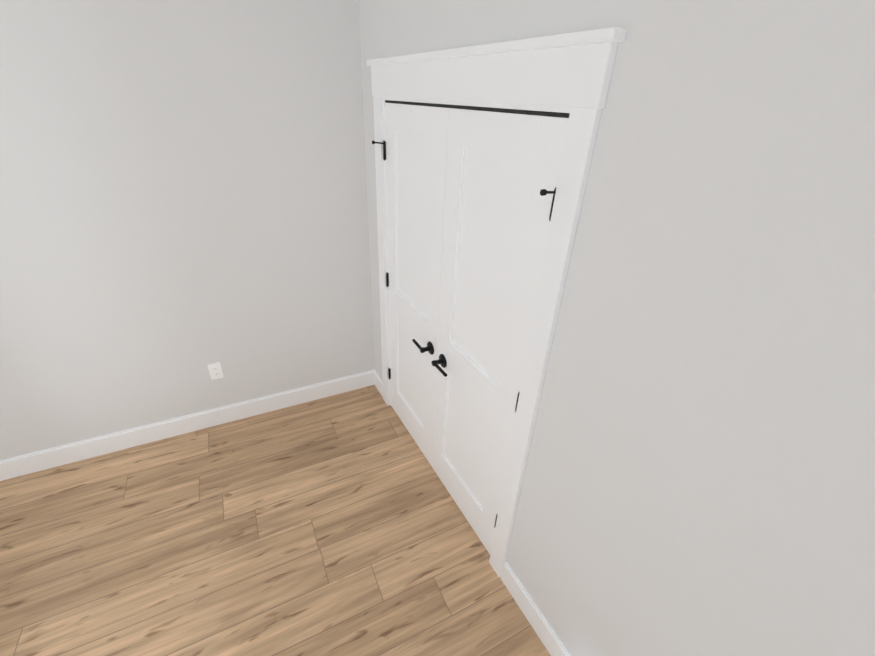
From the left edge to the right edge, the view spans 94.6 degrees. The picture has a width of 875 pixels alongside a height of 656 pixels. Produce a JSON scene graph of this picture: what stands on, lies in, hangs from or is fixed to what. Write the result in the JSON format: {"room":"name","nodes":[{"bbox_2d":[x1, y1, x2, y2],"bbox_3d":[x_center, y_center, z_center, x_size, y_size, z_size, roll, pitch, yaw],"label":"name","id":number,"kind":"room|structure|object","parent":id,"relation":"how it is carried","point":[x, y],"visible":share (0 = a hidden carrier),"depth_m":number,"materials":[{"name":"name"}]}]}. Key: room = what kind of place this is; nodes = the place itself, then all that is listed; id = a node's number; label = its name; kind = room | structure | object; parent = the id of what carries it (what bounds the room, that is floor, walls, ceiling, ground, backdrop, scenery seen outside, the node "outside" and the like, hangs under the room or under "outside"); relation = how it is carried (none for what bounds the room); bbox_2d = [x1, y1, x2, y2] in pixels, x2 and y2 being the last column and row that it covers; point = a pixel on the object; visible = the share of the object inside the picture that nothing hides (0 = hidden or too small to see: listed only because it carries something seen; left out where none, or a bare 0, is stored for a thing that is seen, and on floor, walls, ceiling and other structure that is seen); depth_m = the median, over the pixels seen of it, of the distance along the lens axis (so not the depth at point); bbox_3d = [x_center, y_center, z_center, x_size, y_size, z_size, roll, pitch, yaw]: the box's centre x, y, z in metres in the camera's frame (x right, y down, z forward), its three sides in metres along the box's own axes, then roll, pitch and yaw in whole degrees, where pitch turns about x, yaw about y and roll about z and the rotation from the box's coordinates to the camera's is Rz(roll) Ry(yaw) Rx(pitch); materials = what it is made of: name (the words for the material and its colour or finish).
{"room":"empty bedroom","nodes":[
{"label":"empty bedroom","id":0,"kind":"room"},
{"bbox_2d":[0,0,374,459],"bbox_3d":[-1.885,-0.411,2.096,3.720,2.600,0.150,-12,33,-24],"label":"wall","id":1,"kind":"structure","parent":0,"point":[183,194],"depth_m":2.16,"materials":[{"name":"white paint"}]},
{"bbox_2d":[0,369,379,480],"bbox_3d":[-2.037,0.718,2.588,3.420,0.140,0.036,-12,33,-24],"label":"baseboard","id":2,"kind":"structure","parent":1,"relation":"attached to","point":[49,458],"depth_m":2.70,"materials":[{"name":"white wood"}]},
{"bbox_2d":[208,362,223,379],"bbox_3d":[-1.460,0.285,2.656,0.072,0.118,0.010,-12,33,-24],"label":"electrical outlet","id":3,"kind":"object","parent":1,"relation":"attached to","point":[215,370],"visible":1,"depth_m":2.65,"materials":[{"name":"white plastic"}]},
{"bbox_2d":[0,385,550,655],"bbox_3d":[-1.081,1.570,1.438,4.170,0.120,3.700,-12,33,-24],"label":"floor","id":4,"kind":"structure","parent":0,"point":[336,525],"depth_m":2.07,"materials":[{"name":"brown wood"}]},
{"bbox_2d":[359,0,874,655],"bbox_3d":[0.437,0.105,1.383,0.270,2.600,3.902,-12,33,-24],"label":"wall","id":5,"kind":"structure","parent":0,"point":[699,476],"depth_m":0.88,"materials":[{"name":"white paint"}]},
{"bbox_2d":[372,103,448,465],"bbox_3d":[-0.176,-0.137,2.328,0.133,2.017,0.672,-12,33,-24],"label":"door leaf","id":6,"kind":"structure","parent":5,"relation":"in","point":[415,144],"depth_m":2.17,"materials":[{"name":"white wood"}]},
{"bbox_2d":[367,27,626,577],"bbox_3d":[0.038,-0.070,2.051,0.216,2.210,1.564,-12,33,-24],"label":"door frame","id":7,"kind":"structure","parent":5,"relation":"attached to","point":[566,75],"depth_m":1.29,"materials":[{"name":"white wood"}]},
{"bbox_2d":[432,108,568,553],"bbox_3d":[0.155,0.169,1.821,0.121,2.017,0.678,-12,33,-24],"label":"door leaf","id":8,"kind":"structure","parent":5,"relation":"in","point":[502,171],"depth_m":1.63,"materials":[{"name":"white wood"}]},
{"bbox_2d":[501,561,570,655],"bbox_3d":[0.720,1.557,1.347,0.079,0.140,1.659,-12,33,-24],"label":"baseboard","id":9,"kind":"structure","parent":5,"relation":"attached to","point":[553,644],"depth_m":1.79,"materials":[{"name":"white wood"}]}
]}

